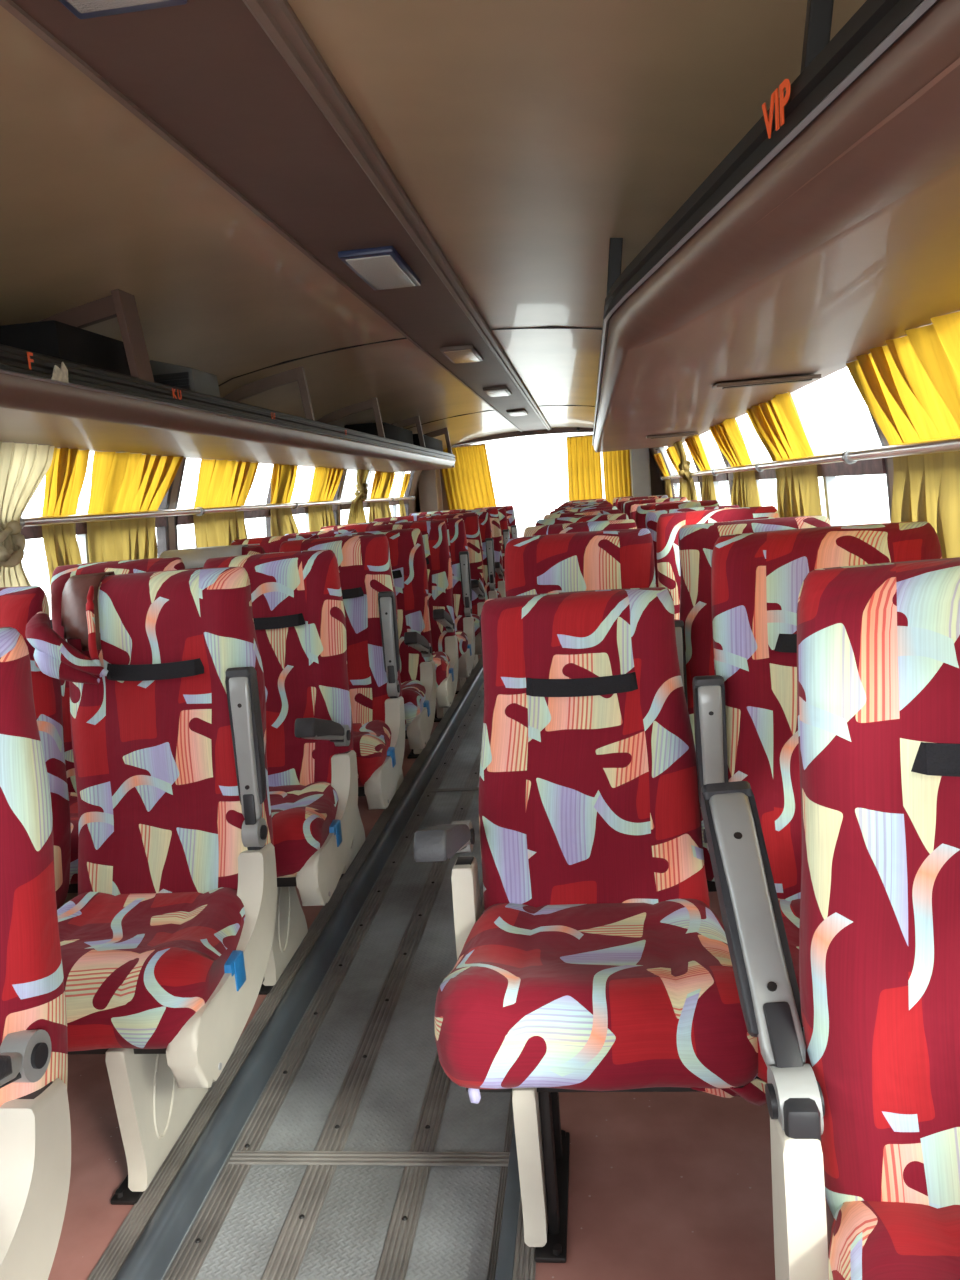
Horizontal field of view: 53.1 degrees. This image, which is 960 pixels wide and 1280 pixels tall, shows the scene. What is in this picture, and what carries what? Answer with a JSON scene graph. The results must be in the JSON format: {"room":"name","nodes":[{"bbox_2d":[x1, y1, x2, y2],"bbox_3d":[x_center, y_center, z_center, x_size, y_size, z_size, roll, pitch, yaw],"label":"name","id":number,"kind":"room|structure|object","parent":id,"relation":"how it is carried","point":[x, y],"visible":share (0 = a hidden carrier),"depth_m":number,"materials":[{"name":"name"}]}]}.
{"room":"vehicle interior","nodes":[
{"label":"vehicle interior","id":0,"kind":"room"},
{"bbox_2d":[52,458,421,903],"bbox_3d":[-1.133,-0.092,4.367,0.230,1.720,11.150,-3,9,7],"label":"wall","id":1,"kind":"structure","parent":0,"point":[414,505],"depth_m":3.92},
{"bbox_2d":[21,482,172,627],"bbox_3d":[-1.301,-0.391,3.237,0.177,0.630,1.274,-3,9,7],"label":"window","id":2,"kind":"structure","parent":1,"relation":"in","point":[161,523],"depth_m":3.24,"materials":[{"name":"clear glass"}]},
{"bbox_2d":[20,496,415,528],"bbox_3d":[-1.194,-0.560,4.171,0.072,0.038,10.100,-3,9,7],"label":"pole","id":3,"kind":"object","parent":1,"relation":"attached to","point":[199,511],"visible":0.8,"depth_m":3.74,"materials":[{"name":"silver metal"}]},
{"bbox_2d":[0,441,54,587],"bbox_3d":[-1.310,-0.301,2.646,0.126,0.471,0.470,-3,9,7],"label":"curtain","id":4,"kind":"object","parent":3,"relation":"hanging from","point":[23,467],"visible":0.85,"depth_m":2.69,"materials":[{"name":"beige fabric"}]},
{"bbox_2d":[42,448,89,587],"bbox_3d":[-1.294,-0.370,3.026,0.117,0.451,0.239,-3,9,7],"label":"curtain","id":5,"kind":"object","parent":3,"relation":"hanging from","point":[65,477],"visible":0.67,"depth_m":3.01,"materials":[{"name":"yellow fabric"}]},
{"bbox_2d":[87,451,183,562],"bbox_3d":[-1.240,-0.444,3.491,0.120,0.451,0.655,-3,9,7],"label":"curtain","id":6,"kind":"object","parent":3,"relation":"hanging from","point":[124,481],"visible":0.66,"depth_m":3.42,"materials":[{"name":"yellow fabric"}]},
{"bbox_2d":[193,459,258,547],"bbox_3d":[-1.143,-0.583,4.363,0.119,0.451,0.660,-3,9,7],"label":"curtain","id":7,"kind":"object","parent":3,"relation":"hanging from","point":[220,482],"visible":0.74,"depth_m":4.33,"materials":[{"name":"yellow fabric"}]},
{"bbox_2d":[270,464,298,535],"bbox_3d":[-1.042,-0.725,5.256,0.119,0.451,0.625,-3,9,7],"label":"curtain","id":8,"kind":"object","parent":3,"relation":"hanging from","point":[283,479],"visible":0.75,"depth_m":5.19,"materials":[{"name":"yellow fabric"}]},
{"bbox_2d":[308,467,343,531],"bbox_3d":[-0.958,-0.845,6.003,0.119,0.451,0.622,-3,9,7],"label":"curtain","id":9,"kind":"object","parent":3,"relation":"hanging from","point":[326,481],"visible":0.8,"depth_m":6.00,"materials":[{"name":"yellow fabric"}]},
{"bbox_2d":[347,469,369,523],"bbox_3d":[-0.844,-0.962,6.788,0.126,0.471,0.590,-3,9,7],"label":"curtain","id":10,"kind":"object","parent":3,"relation":"hanging from","point":[356,513],"visible":0.84,"depth_m":6.72,"materials":[{"name":"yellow fabric"}]},
{"bbox_2d":[369,471,394,521],"bbox_3d":[-0.763,-1.121,7.737,0.119,0.451,0.962,-3,9,7],"label":"curtain","id":11,"kind":"object","parent":3,"relation":"hanging from","point":[383,481],"visible":0.68,"depth_m":7.66,"materials":[{"name":"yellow fabric"}]},
{"bbox_2d":[399,474,410,515],"bbox_3d":[-0.668,-1.259,8.606,0.114,0.451,0.262,-3,9,7],"label":"curtain","id":12,"kind":"object","parent":3,"relation":"hanging from","point":[406,478],"visible":0.7,"depth_m":8.59,"materials":[{"name":"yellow fabric"}]},
{"bbox_2d":[174,458,271,549],"bbox_3d":[-1.154,-0.599,4.543,0.177,0.630,1.274,-3,9,7],"label":"window","id":13,"kind":"structure","parent":1,"relation":"in","point":[181,519],"depth_m":4.72,"materials":[{"name":"clear glass"}]},
{"bbox_2d":[0,289,455,472],"bbox_3d":[-0.973,-0.841,3.416,0.561,0.322,8.954,-3,9,7],"label":"luggage rack","id":14,"kind":"object","parent":1,"relation":"attached to","point":[45,399],"visible":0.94,"depth_m":2.63,"materials":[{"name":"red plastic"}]},
{"bbox_2d":[0,320,130,375],"bbox_3d":[-1.023,-0.637,2.347,0.240,0.193,0.420,-3,9,7],"label":"storage box","id":15,"kind":"object","parent":14,"relation":"on","point":[53,338],"visible":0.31,"depth_m":2.16,"materials":[{"name":"black plastic"}]},
{"bbox_2d":[150,360,220,397],"bbox_3d":[-0.907,-0.737,2.914,0.185,0.205,0.210,-3,9,7],"label":"loudspeaker","id":16,"kind":"object","parent":14,"relation":"on","point":[192,379],"visible":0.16,"depth_m":2.81,"materials":[{"name":"grey plastic"}]},
{"bbox_2d":[153,372,190,389],"bbox_3d":[-0.919,-0.705,2.819,0.150,0.148,0.011,-3,9,7],"label":"grille","id":17,"kind":"object","parent":16,"relation":"attached to","point":[177,379],"depth_m":2.80,"materials":[{"name":"grey plastic"}]},
{"bbox_2d":[344,422,413,444],"bbox_3d":[-0.595,-1.193,5.837,0.230,0.188,0.900,-3,9,7],"label":"storage box","id":18,"kind":"object","parent":14,"relation":"on","point":[393,432],"visible":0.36,"depth_m":5.49,"materials":[{"name":"black plastic"}]},
{"bbox_2d":[413,434,442,451],"bbox_3d":[-0.457,-1.389,7.064,0.230,0.188,1.000,-3,9,7],"label":"storage box","id":19,"kind":"object","parent":14,"relation":"on","point":[432,443],"visible":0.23,"depth_m":6.94,"materials":[{"name":"black plastic"}]},
{"bbox_2d":[218,338,406,385],"bbox_3d":[-0.669,-1.026,3.600,0.825,0.152,0.012,-3,9,7],"label":"trim","id":20,"kind":"structure","parent":1,"relation":"attached to","point":[344,348],"depth_m":3.59,"materials":[{"name":"black rubber"}]},
{"bbox_2d":[291,471,343,531],"bbox_3d":[-1.008,-0.807,5.848,0.177,0.630,1.274,-3,9,7],"label":"window","id":21,"kind":"structure","parent":1,"relation":"in","point":[300,510],"depth_m":5.85,"materials":[{"name":"clear glass"}]},
{"bbox_2d":[389,471,414,516],"bbox_3d":[-0.716,-1.220,8.444,0.177,0.630,1.244,-3,9,7],"label":"window","id":22,"kind":"structure","parent":1,"relation":"in","point":[406,502],"depth_m":8.54,"materials":[{"name":"glass"}]},
{"bbox_2d":[418,469,442,511],"bbox_3d":[-0.454,-1.002,9.586,0.180,1.620,0.330,-3,9,7],"label":"trim","id":23,"kind":"structure","parent":1,"relation":"attached to","point":[429,485],"depth_m":9.36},
{"bbox_2d":[48,655,480,1279],"bbox_3d":[-0.697,0.674,4.440,0.885,0.120,11.150,-3,9,7],"label":"floor","id":24,"kind":"structure","parent":0,"point":[99,1167],"depth_m":1.85,"materials":[{"name":"red plastic"}]},
{"bbox_2d":[0,627,70,1279],"bbox_3d":[-1.007,0.582,1.095,0.930,1.102,0.599,-3,9,7],"label":"seat","id":25,"kind":"object","parent":24,"relation":"on","point":[35,1127],"visible":1,"depth_m":1.19,"materials":[{"name":"fabric"}]},
{"bbox_2d":[0,567,276,1204],"bbox_3d":[-0.916,0.449,1.908,0.930,1.109,0.607,-3,9,7],"label":"seat","id":26,"kind":"object","parent":24,"relation":"on","point":[166,937],"visible":0.9,"depth_m":1.99,"materials":[{"name":"fabric"}]},
{"bbox_2d":[57,887,244,1051],"bbox_3d":[-0.686,0.606,1.827,0.454,0.166,0.450,-3,9,7],"label":"seat cushion","id":27,"kind":"object","parent":26,"relation":"on","point":[144,967],"depth_m":1.68,"materials":[{"name":"fabric"}]},
{"bbox_2d":[51,550,357,994],"bbox_3d":[-0.836,0.339,2.620,0.930,1.102,0.599,-3,9,7],"label":"seat","id":28,"kind":"object","parent":24,"relation":"on","point":[298,611],"visible":0.41,"depth_m":2.71,"materials":[{"name":"red fabric"}]},
{"bbox_2d":[68,792,78,883],"bbox_3d":[-1.062,0.519,2.598,0.454,0.166,0.450,-3,9,7],"label":"seat cushion","id":29,"kind":"object","parent":28,"relation":"on","point":[73,802],"depth_m":2.40,"materials":[{"name":"fabric"}]},
{"bbox_2d":[269,781,337,877],"bbox_3d":[-0.606,0.491,2.542,0.454,0.166,0.450,-3,9,7],"label":"seat cushion","id":30,"kind":"object","parent":28,"relation":"on","point":[304,814],"depth_m":2.38,"materials":[{"name":"fabric"}]},
{"bbox_2d":[159,534,404,879],"bbox_3d":[-0.755,0.226,3.332,0.930,1.102,0.605,-3,9,7],"label":"seat","id":31,"kind":"object","parent":24,"relation":"on","point":[364,563],"visible":0.31,"depth_m":3.42,"materials":[{"name":"red fabric"}]},
{"bbox_2d":[353,720,390,786],"bbox_3d":[-0.526,0.379,3.251,0.454,0.166,0.450,-3,9,7],"label":"seat cushion","id":32,"kind":"object","parent":31,"relation":"on","point":[371,738],"depth_m":3.08,"materials":[{"name":"fabric"}]},
{"bbox_2d":[231,528,435,797],"bbox_3d":[-0.676,0.113,4.038,0.930,1.102,0.599,-3,9,7],"label":"seat","id":33,"kind":"object","parent":24,"relation":"on","point":[406,546],"visible":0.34,"depth_m":4.13,"materials":[{"name":"red fabric"}]},
{"bbox_2d":[401,680,425,729],"bbox_3d":[-0.446,0.266,3.960,0.454,0.166,0.450,-3,9,7],"label":"seat cushion","id":34,"kind":"object","parent":33,"relation":"on","point":[413,691],"depth_m":3.78,"materials":[{"name":"fabric"}]},
{"bbox_2d":[285,520,458,758],"bbox_3d":[-0.596,0.000,4.746,0.930,1.102,0.599,-3,9,7],"label":"seat","id":35,"kind":"object","parent":24,"relation":"on","point":[434,533],"visible":0.27,"depth_m":4.83,"materials":[{"name":"fabric"}]},
{"bbox_2d":[433,651,449,687],"bbox_3d":[-0.367,0.153,4.668,0.454,0.166,0.450,-3,9,7],"label":"seat cushion","id":36,"kind":"object","parent":35,"relation":"on","point":[441,659],"depth_m":4.49,"materials":[{"name":"fabric"}]},
{"bbox_2d":[320,518,474,721],"bbox_3d":[-0.517,-0.113,5.455,0.930,1.102,0.599,-3,9,7],"label":"seat","id":37,"kind":"object","parent":24,"relation":"on","point":[456,533],"visible":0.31,"depth_m":5.53,"materials":[{"name":"fabric"}]},
{"bbox_2d":[456,630,467,658],"bbox_3d":[-0.287,0.040,5.377,0.454,0.166,0.450,-3,9,7],"label":"seat cushion","id":38,"kind":"object","parent":37,"relation":"on","point":[462,635],"depth_m":5.19,"materials":[{"name":"fabric"}]},
{"bbox_2d":[355,513,484,693],"bbox_3d":[-0.437,-0.226,6.164,0.930,1.102,0.599,-3,9,7],"label":"seat","id":39,"kind":"object","parent":24,"relation":"on","point":[471,521],"visible":0.17,"depth_m":6.25,"materials":[{"name":"red fabric"}]},
{"bbox_2d":[472,614,479,636],"bbox_3d":[-0.207,-0.073,6.086,0.454,0.166,0.450,-3,9,7],"label":"seat cushion","id":40,"kind":"object","parent":39,"relation":"on","point":[476,616],"depth_m":5.89,"materials":[{"name":"fabric"}]},
{"bbox_2d":[374,512,496,671],"bbox_3d":[-0.357,-0.339,6.872,0.930,1.102,0.599,-3,9,7],"label":"seat","id":41,"kind":"object","parent":24,"relation":"on","point":[484,519],"visible":0.12,"depth_m":6.96,"materials":[{"name":"red fabric"}]},
{"bbox_2d":[412,508,505,597],"bbox_3d":[-0.278,-0.451,7.581,0.930,1.102,0.599,-3,9,7],"label":"seat","id":42,"kind":"object","parent":24,"relation":"on","point":[493,513],"visible":0.15,"depth_m":7.67,"materials":[{"name":"red fabric"}]},
{"bbox_2d":[409,507,509,580],"bbox_3d":[-0.198,-0.564,8.290,0.930,1.102,0.599,-3,9,7],"label":"seat","id":43,"kind":"object","parent":24,"relation":"on","point":[502,512],"visible":0.06,"depth_m":8.38,"materials":[{"name":"red fabric"}]},
{"bbox_2d":[444,506,517,537],"bbox_3d":[-0.097,-0.702,9.187,0.930,1.092,0.597,-3,9,7],"label":"seat","id":44,"kind":"object","parent":24,"relation":"on","point":[512,527],"visible":0.05,"depth_m":9.27,"materials":[{"name":"fabric"}]},
{"bbox_2d":[161,681,509,1279],"bbox_3d":[0.046,0.659,4.354,0.720,0.060,11.150,-3,9,7],"label":"floor","id":45,"kind":"structure","parent":0,"point":[453,1236],"depth_m":1.97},
{"bbox_2d":[114,663,483,1279],"bbox_3d":[-0.260,0.620,4.331,0.040,0.073,11.050,-3,9,7],"label":"trim","id":46,"kind":"structure","parent":45,"relation":"attached to","point":[160,1239],"depth_m":2.16,"materials":[{"name":"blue metal"}]},
{"bbox_2d":[195,688,483,1242],"bbox_3d":[0.110,0.444,5.514,0.373,0.003,8.321,-3,9,7],"label":"screws","id":47,"kind":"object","parent":45,"relation":"on","point":[404,1218],"depth_m":1.99,"materials":[{"name":"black metal"}]},
{"bbox_2d":[228,787,509,1165],"bbox_3d":[0.173,0.465,5.334,0.567,0.004,7.072,-3,9,7],"label":"trim","id":48,"kind":"structure","parent":45,"relation":"on","point":[238,1157],"depth_m":1.88,"materials":[{"name":"metal"}]},
{"bbox_2d":[495,1120,520,1279],"bbox_3d":[0.349,0.588,4.257,0.028,0.063,11.050,-3,9,7],"label":"trim","id":49,"kind":"structure","parent":45,"relation":"on","point":[508,1233],"depth_m":1.62,"materials":[{"name":"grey metal"}]},
{"bbox_2d":[0,0,866,449],"bbox_3d":[-0.055,-1.136,4.079,2.205,0.258,11.150,-3,9,7],"label":"ceiling","id":50,"kind":"structure","parent":0,"point":[526,137],"depth_m":1.74,"materials":[{"name":"plastic"}]},
{"bbox_2d":[59,0,186,18],"bbox_3d":[-0.415,-0.689,0.905,0.132,0.020,0.380,-3,9,7],"label":"ceiling lamp","id":51,"kind":"object","parent":50,"relation":"attached to","point":[82,9],"visible":1,"depth_m":1.07,"materials":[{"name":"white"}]},
{"bbox_2d":[67,0,168,12],"bbox_3d":[-0.415,-0.684,0.905,0.108,0.010,0.340,-3,9,7],"label":"diffuser","id":52,"kind":"object","parent":51,"relation":"attached to","point":[75,6],"depth_m":1.07,"materials":[{"name":"grey"}]},
{"bbox_2d":[0,0,521,431],"bbox_3d":[-0.200,-1.191,4.020,0.016,0.025,11.020,-3,9,7],"label":"trim","id":53,"kind":"structure","parent":50,"relation":"attached to","point":[10,6],"depth_m":1.50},
{"bbox_2d":[12,0,545,430],"bbox_3d":[-0.068,-1.202,4.004,0.256,0.019,11.020,-3,9,7],"label":"ceiling panel","id":54,"kind":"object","parent":50,"relation":"attached to","point":[206,72],"depth_m":1.51,"materials":[{"name":"brown plastic"}]},
{"bbox_2d":[338,246,420,289],"bbox_3d":[-0.245,-0.930,2.416,0.132,0.020,0.380,-3,9,7],"label":"ceiling lamp","id":55,"kind":"object","parent":50,"relation":"attached to","point":[381,268],"visible":1,"depth_m":2.35,"materials":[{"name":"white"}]},
{"bbox_2d":[346,255,414,289],"bbox_3d":[-0.245,-0.925,2.417,0.108,0.010,0.340,-3,9,7],"label":"diffuser","id":56,"kind":"object","parent":55,"relation":"attached to","point":[380,272],"depth_m":2.39,"materials":[{"name":"grey"}]},
{"bbox_2d":[242,0,551,430],"bbox_3d":[0.073,-1.204,3.987,0.040,0.032,11.020,-3,9,7],"label":"trim","id":57,"kind":"structure","parent":50,"relation":"attached to","point":[278,20],"depth_m":1.54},
{"bbox_2d":[440,345,482,362],"bbox_3d":[-0.072,-1.176,3.957,0.132,0.020,0.380,-3,9,7],"label":"ceiling lamp","id":58,"kind":"object","parent":50,"relation":"attached to","point":[464,353],"visible":1,"depth_m":3.88,"materials":[{"name":"beige"}]},
{"bbox_2d":[444,349,479,362],"bbox_3d":[-0.071,-1.171,3.958,0.108,0.010,0.340,-3,9,7],"label":"diffuser","id":59,"kind":"object","parent":58,"relation":"attached to","point":[454,355],"depth_m":3.92,"materials":[{"name":"beige"}]},
{"bbox_2d":[440,432,663,510],"bbox_3d":[0.625,-1.153,9.659,2.480,1.970,0.060,-3,9,7],"label":"wall","id":60,"kind":"structure","parent":0,"point":[656,482],"depth_m":9.45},
{"bbox_2d":[87,655,482,1279],"bbox_3d":[-0.304,0.597,4.332,0.046,0.004,11.050,-3,9,7],"label":"trim","id":61,"kind":"structure","parent":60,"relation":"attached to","point":[122,1243],"depth_m":2.15,"materials":[{"name":"metal"}]},
{"bbox_2d":[163,682,483,1279],"bbox_3d":[-0.205,0.650,4.329,0.054,0.004,11.050,-3,9,7],"label":"trim","id":62,"kind":"structure","parent":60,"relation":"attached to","point":[189,1259],"depth_m":2.25,"materials":[{"name":"metal"}]},
{"bbox_2d":[261,745,481,1279],"bbox_3d":[-0.034,0.640,4.309,0.058,0.004,11.050,-3,9,7],"label":"trim","id":63,"kind":"structure","parent":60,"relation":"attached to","point":[288,1253],"depth_m":2.13,"materials":[{"name":"metal"}]},
{"bbox_2d":[375,879,483,1279],"bbox_3d":[0.154,0.629,4.286,0.050,0.004,11.050,-3,9,7],"label":"trim","id":64,"kind":"structure","parent":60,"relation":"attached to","point":[397,1249],"depth_m":1.80,"materials":[{"name":"metal"}]},
{"bbox_2d":[441,443,495,509],"bbox_3d":[-0.116,-1.554,9.567,0.560,0.763,0.036,-3,9,7],"label":"curtain","id":65,"kind":"object","parent":60,"relation":"hanging from","point":[468,485],"visible":0.78,"depth_m":9.56,"materials":[{"name":"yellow fabric"}]},
{"bbox_2d":[483,386,511,396],"bbox_3d":[0.101,-1.421,5.498,0.132,0.020,0.380,-3,9,7],"label":"ceiling lamp","id":66,"kind":"object","parent":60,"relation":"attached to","point":[501,390],"visible":1,"depth_m":5.40,"materials":[{"name":"grey"}]},
{"bbox_2d":[486,389,508,396],"bbox_3d":[0.102,-1.416,5.499,0.108,0.010,0.340,-3,9,7],"label":"diffuser","id":67,"kind":"object","parent":66,"relation":"attached to","point":[490,392],"depth_m":5.46,"materials":[{"name":"grey"}]},
{"bbox_2d":[486,1092,513,1279],"bbox_3d":[0.326,0.618,4.265,0.024,0.004,11.050,-3,9,7],"label":"trim","id":68,"kind":"structure","parent":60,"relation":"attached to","point":[493,1256],"depth_m":1.74,"materials":[{"name":"metal"}]},
{"bbox_2d":[452,428,592,445],"bbox_3d":[0.548,-2.018,9.449,2.000,0.110,0.100,-3,9,7],"label":"trim","id":69,"kind":"structure","parent":60,"relation":"attached to","point":[553,430],"depth_m":9.41,"materials":[{"name":"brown plastic"}]},
{"bbox_2d":[512,1195,535,1279],"bbox_3d":[0.378,0.556,4.249,0.035,0.004,11.050,-3,9,7],"label":"trim","id":70,"kind":"structure","parent":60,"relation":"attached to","point":[524,1268],"depth_m":1.53,"materials":[{"name":"metal"}]},
{"bbox_2d":[566,434,602,500],"bbox_3d":[1.023,-1.623,9.428,0.340,0.763,0.036,-3,9,7],"label":"curtain","id":71,"kind":"object","parent":60,"relation":"hanging from","point":[584,464],"visible":0.77,"depth_m":9.42,"materials":[{"name":"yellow fabric"}]},
{"bbox_2d":[602,450,631,504],"bbox_3d":[1.350,-1.642,9.388,0.280,0.763,0.036,-3,9,7],"label":"curtain","id":72,"kind":"object","parent":60,"relation":"hanging from","point":[616,464],"visible":0.55,"depth_m":9.39,"materials":[{"name":"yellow fabric"}]},
{"bbox_2d":[535,892,833,1279],"bbox_3d":[0.837,0.582,4.252,0.940,0.120,11.150,-3,9,7],"label":"floor","id":73,"kind":"structure","parent":0,"point":[662,1185],"depth_m":1.67,"materials":[{"name":"red plastic"}]},
{"bbox_2d":[561,495,667,512],"bbox_3d":[1.067,-0.538,7.455,0.983,1.102,0.605,-3,9,7],"label":"seat","id":74,"kind":"object","parent":73,"relation":"on","point":[620,500],"visible":0.02,"depth_m":7.60,"materials":[{"name":"red fabric"}]},
{"bbox_2d":[554,497,687,518],"bbox_3d":[0.903,-0.306,5.999,0.983,1.102,0.605,-3,9,7],"label":"seat","id":75,"kind":"object","parent":73,"relation":"on","point":[628,504],"visible":0.02,"depth_m":6.14,"materials":[{"name":"red fabric"}]},
{"bbox_2d":[550,500,697,520],"bbox_3d":[0.821,-0.185,5.271,0.981,1.092,0.597,-3,9,7],"label":"seat","id":76,"kind":"object","parent":73,"relation":"on","point":[633,508],"visible":0.04,"depth_m":5.44,"materials":[{"name":"fabric"}]},
{"bbox_2d":[544,500,718,528],"bbox_3d":[0.739,-0.074,4.542,0.983,1.102,0.605,-3,9,7],"label":"seat","id":77,"kind":"object","parent":73,"relation":"on","point":[642,510],"visible":0.03,"depth_m":4.68,"materials":[{"name":"fabric"}]},
{"bbox_2d":[535,505,739,586],"bbox_3d":[0.657,0.047,3.815,0.981,1.092,0.597,-3,9,7],"label":"seat","id":78,"kind":"object","parent":73,"relation":"on","point":[651,519],"visible":0.04,"depth_m":3.97,"materials":[{"name":"red fabric"}]},
{"bbox_2d":[523,506,779,619],"bbox_3d":[0.575,0.158,3.087,0.981,1.102,0.599,-3,9,7],"label":"seat","id":79,"kind":"object","parent":73,"relation":"on","point":[669,525],"visible":0.06,"depth_m":3.22,"materials":[{"name":"fabric"}]},
{"bbox_2d":[479,515,830,891],"bbox_3d":[0.493,0.280,2.358,0.981,1.092,0.597,-3,9,7],"label":"seat","id":80,"kind":"object","parent":73,"relation":"on","point":[622,558],"visible":0.12,"depth_m":2.50,"materials":[{"name":"fabric"}]},
{"bbox_2d":[700,806,714,880],"bbox_3d":[0.733,0.426,2.280,0.505,0.166,0.450,-3,9,7],"label":"seat cushion","id":81,"kind":"object","parent":80,"relation":"on","point":[708,866],"depth_m":2.11,"materials":[{"name":"fabric"}]},
{"bbox_2d":[413,521,941,1262],"bbox_3d":[0.411,0.391,1.630,0.981,1.102,0.599,-3,9,7],"label":"seat","id":82,"kind":"object","parent":73,"relation":"on","point":[597,958],"visible":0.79,"depth_m":1.76,"materials":[{"name":"fabric"}]},
{"bbox_2d":[434,898,757,1090],"bbox_3d":[0.195,0.570,1.607,0.505,0.166,0.450,-3,9,7],"label":"seat cushion","id":83,"kind":"object","parent":82,"relation":"on","point":[588,994],"depth_m":1.43,"materials":[{"name":"fabric"}]},
{"bbox_2d":[757,899,799,1081],"bbox_3d":[0.651,0.542,1.551,0.505,0.166,0.450,-3,9,7],"label":"seat cushion","id":84,"kind":"object","parent":82,"relation":"on","point":[790,908],"depth_m":1.62,"materials":[{"name":"plastic"}]},
{"bbox_2d":[701,557,959,1279],"bbox_3d":[0.553,0.480,0.955,0.548,1.101,0.790,-3,9,7],"label":"seat","id":85,"kind":"object","parent":73,"relation":"on","point":[862,1087],"visible":1,"depth_m":1.01,"materials":[{"name":"fabric"}]},
{"bbox_2d":[828,1201,959,1279],"bbox_3d":[0.567,0.661,0.808,0.505,0.166,0.450,-3,9,7],"label":"seat cushion","id":86,"kind":"object","parent":85,"relation":"on","point":[870,1240],"depth_m":0.96,"materials":[{"name":"fabric"}]},
{"bbox_2d":[649,420,893,505],"bbox_3d":[1.176,-0.230,4.085,0.230,1.720,11.150,-3,9,7],"label":"wall","id":87,"kind":"structure","parent":0,"point":[652,450],"depth_m":2.34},
{"bbox_2d":[629,448,650,496],"bbox_3d":[1.579,-1.120,9.313,0.170,1.620,0.380,-3,9,7],"label":"trim","id":88,"kind":"structure","parent":87,"relation":"attached to","point":[639,458],"depth_m":9.05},
{"bbox_2d":[654,447,678,496],"bbox_3d":[1.619,-1.360,8.159,0.177,0.630,1.244,-3,9,7],"label":"window","id":89,"kind":"structure","parent":87,"relation":"in","point":[675,481],"depth_m":8.24,"materials":[{"name":"clear glass"}]},
{"bbox_2d":[696,435,730,505],"bbox_3d":[1.330,-0.951,5.593,0.177,0.630,1.274,-3,9,7],"label":"window","id":90,"kind":"structure","parent":87,"relation":"in","point":[720,477],"depth_m":5.58,"materials":[{"name":"clear glass"}]},
{"bbox_2d":[724,456,775,505],"bbox_3d":[1.182,-0.743,4.282,0.177,0.630,1.284,-3,9,7],"label":"window","id":91,"kind":"structure","parent":87,"relation":"in","point":[767,473],"depth_m":4.04,"materials":[{"name":"glass"}]},
{"bbox_2d":[592,0,959,451],"bbox_3d":[0.666,-0.915,3.042,0.602,0.327,7.604,-3,9,7],"label":"luggage rack","id":92,"kind":"object","parent":87,"relation":"attached to","point":[829,232],"visible":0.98,"depth_m":1.10,"materials":[{"name":"brown plastic"}]},
{"bbox_2d":[712,374,821,389],"bbox_3d":[0.737,-0.666,2.481,0.260,0.015,0.100,-3,9,7],"label":"light panel","id":93,"kind":"object","parent":92,"relation":"attached to","point":[806,378],"visible":1,"depth_m":2.44,"materials":[{"name":"grey plastic"}]},
{"bbox_2d":[660,436,959,479],"bbox_3d":[1.134,-0.700,3.887,0.072,0.038,10.100,-3,9,7],"label":"pole","id":94,"kind":"object","parent":87,"relation":"attached to","point":[948,444],"visible":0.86,"depth_m":2.41,"materials":[{"name":"silver metal"}]},
{"bbox_2d":[654,453,672,497],"bbox_3d":[1.633,-1.438,8.596,0.123,0.451,0.698,-3,9,7],"label":"curtain","id":95,"kind":"object","parent":94,"relation":"hanging from","point":[658,457],"visible":0.76,"depth_m":8.50,"materials":[{"name":"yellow fabric"}]},
{"bbox_2d":[666,446,687,499],"bbox_3d":[1.456,-1.190,7.038,0.124,0.451,1.068,-3,9,7],"label":"curtain","id":96,"kind":"object","parent":94,"relation":"hanging from","point":[672,453],"visible":0.48,"depth_m":7.09,"materials":[{"name":"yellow fabric"}]},
{"bbox_2d":[674,441,697,500],"bbox_3d":[1.351,-1.060,6.301,0.126,0.471,0.430,-3,9,7],"label":"curtain","id":97,"kind":"object","parent":94,"relation":"hanging from","point":[684,466],"visible":0.88,"depth_m":6.23,"materials":[{"name":"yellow fabric"}]},
{"bbox_2d":[685,435,715,500],"bbox_3d":[1.311,-0.985,5.752,0.125,0.451,0.697,-3,9,7],"label":"curtain","id":98,"kind":"object","parent":94,"relation":"hanging from","point":[694,444],"visible":0.78,"depth_m":5.68,"materials":[{"name":"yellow fabric"}]},
{"bbox_2d":[709,417,760,506],"bbox_3d":[1.156,-0.764,4.369,0.125,0.451,0.809,-3,9,7],"label":"curtain","id":99,"kind":"object","parent":94,"relation":"hanging from","point":[727,435],"visible":0.83,"depth_m":4.38,"materials":[{"name":"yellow fabric"}]},
{"bbox_2d":[746,391,821,517],"bbox_3d":[1.041,-0.601,3.345,0.124,0.451,0.804,-3,9,7],"label":"curtain","id":100,"kind":"object","parent":94,"relation":"hanging from","point":[777,423],"visible":0.76,"depth_m":3.25,"materials":[{"name":"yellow fabric"}]},
{"bbox_2d":[846,311,959,557],"bbox_3d":[0.820,-0.288,1.379,0.125,0.451,1.883,-3,9,7],"label":"curtain","id":101,"kind":"object","parent":94,"relation":"hanging from","point":[910,385],"visible":0.9,"depth_m":1.92,"materials":[{"name":"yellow fabric"}]},
{"bbox_2d":[790,390,891,525],"bbox_3d":[1.034,-0.532,2.962,0.177,0.630,1.294,-3,9,7],"label":"window","id":102,"kind":"structure","parent":87,"relation":"in","point":[829,471],"depth_m":2.95,"materials":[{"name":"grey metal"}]},
{"label":"outside","id":103,"kind":"structure","parent":0,"visible":0},
{"bbox_2d":[22,501,889,617],"bbox_3d":[-0.303,2.232,0.390,120.000,0.050,120.000,-3,9,7],"label":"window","id":104,"kind":"structure","parent":103,"point":[872,512],"depth_m":45.72,"materials":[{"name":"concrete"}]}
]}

